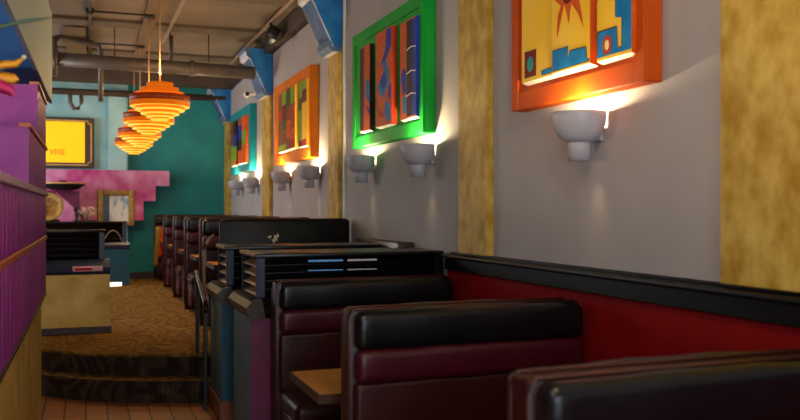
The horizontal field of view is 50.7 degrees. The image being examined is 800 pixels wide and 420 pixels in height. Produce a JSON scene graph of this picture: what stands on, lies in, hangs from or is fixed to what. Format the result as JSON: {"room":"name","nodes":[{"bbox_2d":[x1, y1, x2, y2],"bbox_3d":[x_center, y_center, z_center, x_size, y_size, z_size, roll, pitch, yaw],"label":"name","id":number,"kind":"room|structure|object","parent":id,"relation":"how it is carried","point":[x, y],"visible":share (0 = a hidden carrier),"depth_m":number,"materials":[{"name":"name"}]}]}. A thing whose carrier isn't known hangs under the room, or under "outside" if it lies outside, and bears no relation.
{"room":"eatery","nodes":[
{"label":"eatery","id":0,"kind":"room"},
{"bbox_2d":[0,0,51,101],"bbox_3d":[-2.473,-1.275,3.976,1.300,0.730,6.170,0,0,-20],"label":"wall","id":1,"kind":"structure","parent":0,"point":[37,35],"depth_m":5.31,"materials":[{"name":"paint"}]},
{"bbox_2d":[0,0,51,103],"bbox_3d":[-1.903,-0.903,4.186,0.020,0.017,6.173,0,0,-20],"label":"trim","id":2,"kind":"structure","parent":1,"relation":"attached to","point":[5,4],"depth_m":4.62,"materials":[{"name":"blue paint"}]},
{"bbox_2d":[41,278,210,375],"bbox_3d":[-4.559,1.417,10.672,6.000,0.365,8.620,0,0,-20],"label":"floor","id":3,"kind":"structure","parent":0,"point":[146,317],"depth_m":7.98,"materials":[{"name":"carpet"}]},
{"bbox_2d":[47,191,79,220],"bbox_3d":[-5.783,0.457,14.221,0.730,1.555,0.314,0,0,-20],"label":"pedestal","id":4,"kind":"object","parent":3,"relation":"on","point":[70,199],"visible":0.2,"depth_m":14.14,"materials":[{"name":"paint"}]},
{"bbox_2d":[46,180,86,190],"bbox_3d":[-5.608,-0.411,14.048,0.760,0.170,0.760,0,0,-20],"label":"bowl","id":5,"kind":"object","parent":4,"relation":"on","point":[62,185],"visible":0.9,"depth_m":13.81,"materials":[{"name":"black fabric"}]},
{"bbox_2d":[41,229,111,335],"bbox_3d":[-3.582,0.717,8.367,1.365,1.035,0.303,0,0,-20],"label":"wall","id":6,"kind":"structure","parent":3,"relation":"on","point":[74,303],"depth_m":8.40,"materials":[{"name":"yellow paint"}]},
{"bbox_2d":[73,266,102,271],"bbox_3d":[-3.095,0.583,8.368,0.280,0.052,0.015,0,0,-20],"label":"tag","id":7,"kind":"object","parent":6,"relation":"attached to","point":[75,268],"visible":1,"depth_m":8.36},
{"bbox_2d":[46,221,129,285],"bbox_3d":[-5.623,0.709,13.524,2.450,1.050,0.333,0,0,-20],"label":"wall","id":8,"kind":"structure","parent":3,"relation":"on","point":[118,252],"depth_m":13.76,"materials":[{"name":"paint"}]},
{"bbox_2d":[45,192,63,221],"bbox_3d":[-5.625,-0.048,13.502,0.470,0.464,0.214,0,0,-20],"label":"platter","id":9,"kind":"object","parent":8,"relation":"on","point":[54,203],"visible":0.64,"depth_m":13.50,"materials":[{"name":"gold paint"}]},
{"bbox_2d":[73,207,83,220],"bbox_3d":[-5.202,0.071,13.664,0.164,0.225,0.100,0,0,-20],"label":"figurine","id":10,"kind":"object","parent":8,"relation":"on","point":[76,214],"visible":1,"depth_m":13.63,"materials":[{"name":"black metal"}]},
{"bbox_2d":[78,206,96,220],"bbox_3d":[-5.127,0.060,13.825,0.318,0.252,0.273,0,0,27],"label":"dried arrangement","id":11,"kind":"object","parent":8,"relation":"on","point":[84,211],"visible":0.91,"depth_m":13.83,"materials":[{"name":"plant"}]},
{"bbox_2d":[110,282,122,286],"bbox_3d":[-4.611,1.199,13.655,0.240,0.070,0.064,0,0,-20],"label":"floor light","id":12,"kind":"object","parent":3,"relation":"on","point":[111,283],"visible":0.59,"depth_m":13.63,"materials":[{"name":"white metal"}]},
{"bbox_2d":[177,249,183,254],"bbox_3d":[-2.360,0.884,11.491,1.246,0.700,0.650,0,0,-20],"label":"table","id":13,"kind":"object","parent":3,"relation":"on","point":[181,251],"visible":0.13,"depth_m":11.17,"materials":[{"name":"brown wood"}]},
{"bbox_2d":[154,214,220,278],"bbox_3d":[-3.763,0.657,15.134,1.217,1.153,0.606,0,0,-20],"label":"bench","id":14,"kind":"object","parent":3,"relation":"on","point":[158,219],"visible":0.13,"depth_m":15.06,"materials":[{"name":"brown leather"}]},
{"bbox_2d":[171,216,217,297],"bbox_3d":[-2.639,0.657,12.134,1.217,1.153,1.100,0,0,-20],"label":"bench","id":15,"kind":"object","parent":3,"relation":"on","point":[177,266],"visible":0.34,"depth_m":11.85,"materials":[{"name":"brown leather"}]},
{"bbox_2d":[175,265,183,275],"bbox_3d":[-2.525,0.837,11.841,1.185,0.135,0.470,0,0,-20],"label":"seat cushion","id":16,"kind":"object","parent":15,"relation":"on","point":[178,268],"depth_m":11.49,"materials":[{"name":"red leather"}]},
{"bbox_2d":[175,240,183,265],"bbox_3d":[-2.605,0.600,12.055,1.183,0.390,0.072,0,0,-20],"label":"cushion","id":17,"kind":"object","parent":15,"relation":"on","point":[179,244],"depth_m":11.85,"materials":[{"name":"red leather"}]},
{"bbox_2d":[190,254,198,260],"bbox_3d":[-1.829,0.884,10.045,1.246,0.700,0.650,0,0,-20],"label":"table","id":18,"kind":"object","parent":3,"relation":"on","point":[195,257],"visible":0.15,"depth_m":9.76,"materials":[{"name":"brown wood"}]},
{"bbox_2d":[162,215,237,286],"bbox_3d":[-3.225,0.657,13.730,1.217,1.153,1.100,0,0,-20],"label":"bench","id":19,"kind":"object","parent":3,"relation":"on","point":[167,219],"visible":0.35,"depth_m":13.44,"materials":[{"name":"brown leather"}]},
{"bbox_2d":[165,258,171,267],"bbox_3d":[-3.111,0.837,13.436,1.185,0.135,0.470,0,0,-20],"label":"seat cushion","id":20,"kind":"object","parent":19,"relation":"on","point":[168,261],"depth_m":13.06,"materials":[{"name":"red leather"}]},
{"bbox_2d":[165,236,171,258],"bbox_3d":[-3.191,0.600,13.651,1.183,0.390,0.072,0,0,-20],"label":"cushion","id":21,"kind":"object","parent":19,"relation":"on","point":[168,239],"depth_m":13.44,"materials":[{"name":"red leather"}]},
{"bbox_2d":[201,234,214,353],"bbox_3d":[-1.661,0.719,7.295,0.122,1.030,0.070,0,0,-20],"label":"grab rail","id":22,"kind":"object","parent":3,"relation":"on","point":[212,235],"visible":0.56,"depth_m":7.28,"materials":[{"name":"brown metal"}]},
{"bbox_2d":[206,261,217,269],"bbox_3d":[-1.325,0.884,8.675,1.246,0.700,0.650,0,0,-20],"label":"table","id":23,"kind":"object","parent":3,"relation":"on","point":[213,265],"visible":0.07,"depth_m":8.46,"materials":[{"name":"brown wood"}]},
{"bbox_2d":[182,216,278,309],"bbox_3d":[-2.115,0.657,10.707,1.217,1.153,1.100,0,0,-20],"label":"bench","id":24,"kind":"object","parent":3,"relation":"on","point":[191,224],"visible":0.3,"depth_m":10.42,"materials":[{"name":"brown leather"}]},
{"bbox_2d":[187,272,195,285],"bbox_3d":[-2.001,0.837,10.414,1.185,0.135,0.470,0,0,-20],"label":"seat cushion","id":25,"kind":"object","parent":24,"relation":"on","point":[191,279],"depth_m":10.11,"materials":[{"name":"red leather"}]},
{"bbox_2d":[187,244,198,273],"bbox_3d":[-2.081,0.600,10.628,1.183,0.390,0.072,0,0,-20],"label":"cushion","id":26,"kind":"object","parent":24,"relation":"on","point":[192,265],"depth_m":10.42,"materials":[{"name":"red leather"}]},
{"bbox_2d":[199,217,308,325],"bbox_3d":[-1.581,0.657,9.252,1.217,1.153,1.100,0,0,-20],"label":"bench","id":27,"kind":"object","parent":3,"relation":"on","point":[207,226],"visible":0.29,"depth_m":8.98,"materials":[{"name":"brown leather"}]},
{"bbox_2d":[202,249,217,282],"bbox_3d":[-1.546,0.600,9.173,1.183,0.390,0.072,0,0,-20],"label":"cushion","id":28,"kind":"object","parent":27,"relation":"on","point":[211,254],"depth_m":8.98,"materials":[{"name":"red leather"}]},
{"bbox_2d":[219,218,348,275],"bbox_3d":[-1.173,0.657,8.204,1.235,1.153,0.630,0,0,-20],"label":"bench","id":29,"kind":"object","parent":3,"relation":"on","point":[308,230],"visible":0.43,"depth_m":7.91,"materials":[{"name":"black leather"}]},
{"bbox_3d":[-6.852,0.707,14.230,3.350,1.054,0.080,0,0,-20],"label":"counter panel","id":30,"kind":"object","parent":3,"relation":"on","visible":0},
{"bbox_2d":[46,169,168,219],"bbox_3d":[-6.330,-0.260,14.390,4.640,0.880,0.060,0,0,-20],"label":"mural panel","id":31,"kind":"object","parent":30,"relation":"on","point":[144,183],"visible":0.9,"depth_m":14.82,"materials":[{"name":"pink paint"}]},
{"bbox_2d":[97,190,134,225],"bbox_3d":[-4.987,-0.035,14.824,0.620,0.630,0.050,0,0,-20],"label":"gilt mirror","id":32,"kind":"object","parent":31,"relation":"attached to","point":[115,205],"visible":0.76,"depth_m":14.83,"materials":[{"name":"gold metal"}]},
{"bbox_3d":[-3.498,0.884,14.589,1.246,0.700,0.650,0,0,-20],"label":"table","id":33,"kind":"object","parent":3,"relation":"on","visible":0},
{"bbox_2d":[153,227,162,266],"bbox_3d":[-4.126,0.636,14.577,0.283,0.687,0.061,0,0,-20],"label":"striped cloth","id":34,"kind":"object","parent":33,"relation":"on","point":[158,250],"visible":0.77,"depth_m":14.55,"materials":[{"name":"orange fabric"}]},
{"bbox_2d":[41,349,210,357],"bbox_3d":[-3.353,1.246,7.495,6.209,0.028,0.663,0,0,-1],"label":"trim","id":35,"kind":"structure","parent":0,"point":[42,350],"depth_m":7.21,"materials":[{"name":"rubber"}]},
{"bbox_2d":[41,396,218,419],"bbox_3d":[-1.598,1.650,2.609,6.000,0.100,12.400,0,0,-20],"label":"floor","id":36,"kind":"structure","parent":0,"point":[52,408],"depth_m":6.74,"materials":[{"name":"tile"}]},
{"bbox_2d":[0,81,47,419],"bbox_3d":[-2.038,0.405,3.795,0.632,2.390,4.930,0,0,-20],"label":"divider","id":37,"kind":"object","parent":36,"relation":"on","point":[23,148],"visible":1,"depth_m":4.42,"materials":[{"name":"purple paint"}]},
{"bbox_2d":[0,17,52,96],"bbox_3d":[-1.393,-0.402,2.844,0.415,0.532,0.150,0,0,-20],"label":"orchid","id":38,"kind":"object","parent":37,"relation":"on","point":[6,79],"visible":1,"depth_m":2.84,"materials":[{"name":"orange plant"}]},
{"bbox_2d":[41,369,210,402],"bbox_3d":[-2.759,1.508,7.304,2.907,0.182,0.436,0,0,11],"label":"carpeted step","id":39,"kind":"structure","parent":36,"relation":"on","point":[65,385],"depth_m":7.02,"materials":[{"name":"carpet"}]},
{"bbox_2d":[194,270,207,409],"bbox_3d":[-1.661,1.059,7.037,0.040,1.082,0.717,0,0,-20],"label":"handrail","id":40,"kind":"object","parent":36,"relation":"on","point":[198,284],"visible":1,"depth_m":6.76,"materials":[{"name":"black metal"}]},
{"bbox_2d":[206,242,381,419],"bbox_3d":[-0.863,0.938,6.895,1.335,1.324,0.670,0,0,-20],"label":"wall","id":41,"kind":"structure","parent":36,"relation":"on","point":[221,390],"depth_m":6.51,"materials":[{"name":"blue paint"}]},
{"bbox_2d":[268,233,278,243],"bbox_3d":[-1.012,0.233,6.776,0.074,0.094,0.093,0,0,10],"label":"sprig","id":42,"kind":"object","parent":41,"relation":"on","point":[269,236],"visible":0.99,"depth_m":6.76,"materials":[{"name":"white plant"}]},
{"bbox_2d":[289,368,340,403],"bbox_3d":[0.079,1.250,4.620,1.246,0.700,0.650,0,0,-20],"label":"table","id":43,"kind":"object","parent":36,"relation":"on","point":[323,386],"visible":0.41,"depth_m":4.41,"materials":[{"name":"brown wood"}]},
{"bbox_2d":[228,247,443,419],"bbox_3d":[-0.457,0.943,6.038,1.415,1.314,0.760,0,0,-20],"label":"wall","id":44,"kind":"structure","parent":36,"relation":"on","point":[251,304],"depth_m":5.71,"materials":[{"name":"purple paint"}]},
{"bbox_2d":[271,274,451,419],"bbox_3d":[-0.158,1.024,5.378,1.217,1.153,0.606,0,0,-20],"label":"bench","id":45,"kind":"object","parent":36,"relation":"on","point":[306,314],"visible":0.56,"depth_m":5.37,"materials":[{"name":"red leather"}]},
{"bbox_2d":[279,331,340,392],"bbox_3d":[-0.208,0.966,5.531,1.183,0.390,0.072,0,0,-20],"label":"cushion","id":46,"kind":"object","parent":45,"relation":"on","point":[298,350],"depth_m":5.36,"materials":[{"name":"red leather"}]},
{"bbox_2d":[280,390,340,419],"bbox_3d":[-0.129,1.202,5.317,1.185,0.135,0.470,0,0,-20],"label":"seat cushion","id":47,"kind":"object","parent":45,"relation":"on","point":[295,404],"depth_m":4.98,"materials":[{"name":"red leather"}]},
{"bbox_2d":[341,297,582,419],"bbox_3d":[0.314,1.024,4.094,1.217,1.153,1.100,0,0,-20],"label":"bench","id":48,"kind":"object","parent":36,"relation":"on","point":[440,360],"visible":0.93,"depth_m":3.93,"materials":[{"name":"red leather"}]},
{"bbox_2d":[353,373,510,419],"bbox_3d":[0.348,0.966,4.015,1.183,0.390,0.072,0,0,-20],"label":"cushion","id":49,"kind":"object","parent":48,"relation":"on","point":[423,396],"depth_m":3.91,"materials":[{"name":"red leather"}]},
{"bbox_2d":[507,348,799,419],"bbox_3d":[0.891,1.024,2.522,1.217,1.153,1.100,0,0,-20],"label":"bench","id":50,"kind":"object","parent":36,"relation":"on","point":[764,384],"visible":1,"depth_m":2.36,"materials":[{"name":"black leather"}]},
{"bbox_2d":[45,81,223,271],"bbox_3d":[-6.071,-0.400,14.788,6.000,4.000,0.150,0,0,-20],"label":"wall","id":51,"kind":"structure","parent":0,"point":[191,149],"depth_m":15.41,"materials":[{"name":"teal paint"}]},
{"bbox_2d":[46,117,93,167],"bbox_3d":[-6.156,-1.173,14.583,1.640,0.875,0.138,0,0,-20],"label":"lit sign","id":52,"kind":"object","parent":51,"relation":"attached to","point":[69,141],"visible":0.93,"depth_m":14.67,"materials":[{"name":"yellow plastic"}]},
{"bbox_2d":[108,96,126,241],"bbox_3d":[-5.023,-0.433,15.008,0.320,3.334,0.160,0,0,-20],"label":"trim","id":53,"kind":"structure","parent":51,"relation":"attached to","point":[117,158],"depth_m":14.92,"materials":[{"name":"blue paint"}]},
{"bbox_2d":[130,271,153,278],"bbox_3d":[-4.717,1.174,15.190,0.620,0.120,0.030,0,0,-20],"label":"baseboard","id":54,"kind":"structure","parent":51,"relation":"attached to","point":[133,275],"depth_m":15.20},
{"bbox_2d":[52,88,225,109],"bbox_3d":[-5.896,-1.893,14.310,5.800,0.364,0.140,0,0,-20],"label":"pipe","id":55,"kind":"object","parent":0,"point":[66,91],"visible":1,"depth_m":14.49,"materials":[{"name":"black metal"}]},
{"bbox_2d":[48,0,294,64],"bbox_3d":[-2.753,-2.450,5.754,6.000,0.100,19.100,0,0,-20],"label":"ceiling","id":56,"kind":"structure","parent":0,"point":[214,13],"depth_m":10.69,"materials":[{"name":"concrete"}]},
{"bbox_2d":[63,25,86,68],"bbox_3d":[-4.742,-2.350,12.374,0.270,0.020,3.300,0,0,-20],"label":"trim","id":57,"kind":"structure","parent":56,"relation":"attached to","point":[79,32],"depth_m":11.38,"materials":[{"name":"beige wood"}]},
{"bbox_2d":[52,34,102,101],"bbox_3d":[-4.409,-1.937,11.499,0.696,0.874,0.135,0,0,-33],"label":"drain pipe","id":58,"kind":"object","parent":56,"relation":"attached to","point":[56,38],"visible":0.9,"depth_m":11.52,"materials":[{"name":"metal"}]},
{"bbox_2d":[85,0,142,69],"bbox_3d":[-3.157,-2.350,9.494,0.720,0.060,10.000,0,0,-20],"label":"conduit","id":59,"kind":"object","parent":56,"relation":"attached to","point":[90,11],"visible":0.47,"depth_m":10.14,"materials":[{"name":"grey metal"}]},
{"bbox_2d":[115,71,152,153],"bbox_3d":[-4.332,-1.637,13.750,0.597,1.445,0.597,0,0,-20],"label":"pendant lamp","id":60,"kind":"object","parent":56,"relation":"hanging from","point":[127,147],"visible":0.52,"depth_m":13.59,"materials":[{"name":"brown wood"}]},
{"bbox_2d":[118,45,161,146],"bbox_3d":[-3.727,-1.637,12.097,0.597,1.445,0.597,0,0,-20],"label":"pendant lamp","id":61,"kind":"object","parent":56,"relation":"hanging from","point":[135,138],"visible":0.69,"depth_m":11.95,"materials":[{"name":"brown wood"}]},
{"bbox_2d":[133,0,163,57],"bbox_3d":[-2.774,-2.355,9.581,0.160,0.010,9.900,0,0,-20],"label":"ceiling beam","id":62,"kind":"structure","parent":56,"relation":"attached to","point":[152,8],"depth_m":10.81,"materials":[{"name":"beige wood"}]},
{"bbox_2d":[123,14,174,134],"bbox_3d":[-3.034,-1.637,10.199,0.597,1.445,0.597,0,0,-20],"label":"pendant lamp","id":63,"kind":"object","parent":56,"relation":"hanging from","point":[134,119],"visible":0.7,"depth_m":10.06,"materials":[{"name":"brown wood"}]},
{"bbox_2d":[53,28,255,79],"bbox_3d":[-3.197,-2.094,11.141,2.561,0.608,0.220,0,0,-20],"label":"ceiling pipe","id":64,"kind":"object","parent":56,"relation":"hanging from","point":[191,68],"visible":0.84,"depth_m":11.05,"materials":[{"name":"metal"}]},
{"bbox_2d":[129,0,189,120],"bbox_3d":[-2.447,-1.637,8.604,0.597,1.445,0.597,0,0,-20],"label":"pendant lamp","id":65,"kind":"object","parent":56,"relation":"hanging from","point":[159,100],"visible":1,"depth_m":8.43,"materials":[{"name":"brown wood"}]},
{"bbox_2d":[161,0,185,60],"bbox_3d":[-2.006,-2.215,8.372,0.150,0.370,7.100,0,0,-20],"label":"conduit","id":66,"kind":"object","parent":56,"relation":"attached to","point":[182,2],"visible":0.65,"depth_m":10.86,"materials":[{"name":"metal"}]},
{"bbox_2d":[228,0,293,64],"bbox_3d":[-1.569,-2.247,10.450,0.180,0.295,9.700,0,0,-20],"label":"track light","id":67,"kind":"object","parent":56,"relation":"attached to","point":[271,33],"visible":0.89,"depth_m":10.44,"materials":[{"name":"black metal"}]},
{"bbox_2d":[231,0,720,281],"bbox_3d":[0.108,-0.400,6.884,0.150,4.000,19.250,0,0,-20],"label":"wall","id":68,"kind":"structure","parent":0,"point":[647,200],"depth_m":4.73,"materials":[{"name":"paint"}]},
{"bbox_2d":[52,66,234,89],"bbox_3d":[-5.787,-2.280,14.014,6.000,0.240,0.300,0,0,-20],"label":"ceiling beam","id":69,"kind":"structure","parent":68,"relation":"attached to","point":[64,74],"depth_m":14.34,"materials":[{"name":"brown wood"}]},
{"bbox_2d":[57,46,239,62],"bbox_3d":[-5.264,-2.380,12.416,5.880,0.040,0.340,0,0,-20],"label":"ceiling beam","id":70,"kind":"structure","parent":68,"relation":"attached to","point":[94,51],"depth_m":12.96,"materials":[{"name":"brown wood"}]},
{"bbox_2d":[52,15,264,37],"bbox_3d":[-4.540,-2.380,10.445,5.880,0.040,0.340,0,0,-20],"label":"ceiling beam","id":71,"kind":"structure","parent":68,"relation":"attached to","point":[57,19],"depth_m":10.91,"materials":[{"name":"brown wood"}]},
{"bbox_2d":[205,89,230,123],"bbox_3d":[-3.333,-1.923,15.454,0.400,0.655,0.502,0,0,-20],"label":"corbel","id":72,"kind":"object","parent":68,"relation":"attached to","point":[222,107],"visible":0.69,"depth_m":15.27,"materials":[{"name":"blue paint"}]},
{"bbox_2d":[224,122,230,214],"bbox_3d":[-3.171,-0.203,15.513,0.055,2.874,0.470,0,0,-20],"label":"pilaster","id":73,"kind":"object","parent":68,"relation":"attached to","point":[227,177],"visible":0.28,"depth_m":15.33,"materials":[{"name":"yellow paint"}]},
{"bbox_2d":[228,181,242,194],"bbox_3d":[-2.740,-0.365,14.057,0.245,0.240,0.274,0,0,-20],"label":"wall sconce","id":74,"kind":"object","parent":68,"relation":"attached to","point":[236,186],"visible":1,"depth_m":13.97,"materials":[{"name":"white ceramic"}]},
{"bbox_2d":[230,103,256,174],"bbox_3d":[-2.587,-1.123,13.806,0.133,1.025,1.942,0,0,-20],"label":"framed artwork","id":75,"kind":"object","parent":68,"relation":"attached to","point":[243,124],"visible":1,"depth_m":13.26,"materials":[{"name":"teal paint"}]},
{"bbox_2d":[243,91,255,97],"bbox_3d":[-2.073,-1.595,11.660,0.179,0.090,0.090,0,0,-20],"label":"security camera","id":76,"kind":"object","parent":68,"relation":"attached to","point":[246,94],"visible":1,"depth_m":11.63,"materials":[{"name":"white paint"}]},
{"bbox_2d":[242,178,258,193],"bbox_3d":[-2.260,-0.365,12.753,0.245,0.240,0.274,0,0,-20],"label":"wall sconce","id":77,"kind":"object","parent":68,"relation":"attached to","point":[251,184],"visible":1,"depth_m":12.67,"materials":[{"name":"white ceramic"}]},
{"bbox_2d":[238,47,272,99],"bbox_3d":[-2.051,-1.923,11.964,0.400,0.655,0.548,0,0,-20],"label":"corbel","id":78,"kind":"object","parent":68,"relation":"attached to","point":[262,61],"visible":0.9,"depth_m":11.75,"materials":[{"name":"blue paint"}]},
{"bbox_2d":[216,0,298,6],"bbox_3d":[-3.885,-2.380,8.662,5.880,0.040,0.340,0,0,-20],"label":"ceiling beam","id":79,"kind":"structure","parent":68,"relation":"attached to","point":[294,3],"depth_m":9.60,"materials":[{"name":"brown wood"}]},
{"bbox_2d":[262,93,272,215],"bbox_3d":[-1.889,-0.203,12.024,0.055,2.874,0.516,0,0,-20],"label":"pilaster","id":80,"kind":"object","parent":68,"relation":"attached to","point":[267,103],"visible":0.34,"depth_m":11.88,"materials":[{"name":"yellow paint"}]},
{"bbox_2d":[228,6,308,86],"bbox_3d":[-1.407,-2.290,10.616,0.120,0.220,10.900,0,0,-20],"label":"trim","id":81,"kind":"structure","parent":68,"relation":"attached to","point":[296,20],"depth_m":10.54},
{"bbox_2d":[271,171,289,190],"bbox_3d":[-1.526,-0.365,10.753,0.245,0.240,0.274,0,0,-20],"label":"wall sconce","id":82,"kind":"object","parent":68,"relation":"attached to","point":[281,178],"visible":1,"depth_m":10.67,"materials":[{"name":"white ceramic"}]},
{"bbox_2d":[274,64,318,165],"bbox_3d":[-1.309,-1.103,10.303,0.148,1.035,1.946,0,0,-20],"label":"framed artwork","id":83,"kind":"object","parent":68,"relation":"attached to","point":[296,99],"visible":1,"depth_m":9.89,"materials":[{"name":"orange paint"}]},
{"bbox_2d":[297,166,319,187],"bbox_3d":[-1.022,-0.365,9.383,0.245,0.240,0.274,0,0,-20],"label":"wall sconce","id":84,"kind":"object","parent":68,"relation":"attached to","point":[308,174],"visible":1,"depth_m":9.30,"materials":[{"name":"white ceramic"}]},
{"bbox_2d":[298,0,342,57],"bbox_3d":[-0.828,-1.923,8.634,0.400,0.655,0.403,0,0,-20],"label":"corbel","id":85,"kind":"object","parent":68,"relation":"attached to","point":[324,17],"visible":0.94,"depth_m":8.50,"materials":[{"name":"blue paint"}]},
{"bbox_2d":[328,48,342,217],"bbox_3d":[-0.666,-0.203,8.693,0.055,2.874,0.371,0,0,-20],"label":"pilaster","id":86,"kind":"object","parent":68,"relation":"attached to","point":[335,62],"visible":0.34,"depth_m":8.59,"materials":[{"name":"yellow wood"}]},
{"bbox_2d":[343,0,345,217],"bbox_3d":[-0.557,-1.050,8.441,0.025,2.500,0.030,0,0,-20],"label":"trim","id":87,"kind":"structure","parent":68,"relation":"attached to","point":[344,1],"depth_m":8.43,"materials":[{"name":"white paint"}]},
{"bbox_2d":[346,155,374,182],"bbox_3d":[-0.360,-0.365,7.581,0.245,0.240,0.274,0,0,-20],"label":"wall sconce","id":88,"kind":"object","parent":68,"relation":"attached to","point":[361,165],"visible":1,"depth_m":7.50,"materials":[{"name":"white ceramic"}]},
{"bbox_2d":[357,238,413,247],"bbox_3d":[-0.140,0.927,7.139,0.140,1.345,1.100,0,0,-20],"label":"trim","id":89,"kind":"structure","parent":68,"relation":"attached to","point":[385,243],"depth_m":6.85,"materials":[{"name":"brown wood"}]},
{"bbox_2d":[353,0,435,148],"bbox_3d":[-0.107,-1.089,7.041,0.142,1.042,1.772,0,0,-20],"label":"framed artwork","id":90,"kind":"object","parent":68,"relation":"attached to","point":[394,58],"visible":1,"depth_m":6.74,"materials":[{"name":"green paint"}]},
{"bbox_2d":[400,143,434,176],"bbox_3d":[0.122,-0.365,6.266,0.245,0.240,0.274,0,0,-20],"label":"wall sconce","id":91,"kind":"object","parent":68,"relation":"attached to","point":[417,155],"visible":1,"depth_m":6.18,"materials":[{"name":"white ceramic"}]},
{"bbox_2d":[458,0,493,255],"bbox_3d":[0.494,-0.674,5.536,0.055,1.932,0.432,0,0,-20],"label":"pilaster","id":92,"kind":"object","parent":68,"relation":"attached to","point":[475,17],"visible":1,"depth_m":5.46,"materials":[{"name":"yellow paint"}]},
{"bbox_2d":[552,109,606,160],"bbox_3d":[0.881,-0.365,4.201,0.245,0.240,0.274,0,0,-20],"label":"wall sconce","id":93,"kind":"object","parent":68,"relation":"attached to","point":[580,128],"visible":1,"depth_m":4.12,"materials":[{"name":"white ceramic"}]},
{"bbox_2d":[511,0,661,111],"bbox_3d":[0.891,-1.090,4.324,0.140,1.040,1.249,0,0,-20],"label":"framed artwork","id":94,"kind":"object","parent":68,"relation":"attached to","point":[563,51],"visible":1,"depth_m":4.17,"materials":[{"name":"orange paint"}]},
{"bbox_2d":[440,252,799,327],"bbox_3d":[1.818,0.353,1.866,0.100,0.123,8.650,0,0,-20],"label":"trim","id":95,"kind":"structure","parent":68,"relation":"attached to","point":[778,307],"depth_m":3.76,"materials":[{"name":"black paint"}]},
{"bbox_2d":[448,270,799,363],"bbox_3d":[1.846,1.005,1.877,0.040,1.190,8.650,0,0,-20],"label":"wall panel","id":96,"kind":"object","parent":68,"relation":"attached to","point":[613,328],"depth_m":3.85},
{"bbox_2d":[721,0,799,292],"bbox_3d":[1.433,-0.674,2.979,0.055,1.932,0.804,0,0,-20],"label":"pilaster","id":97,"kind":"object","parent":68,"relation":"attached to","point":[760,39],"visible":1,"depth_m":3.15,"materials":[{"name":"yellow paint"}]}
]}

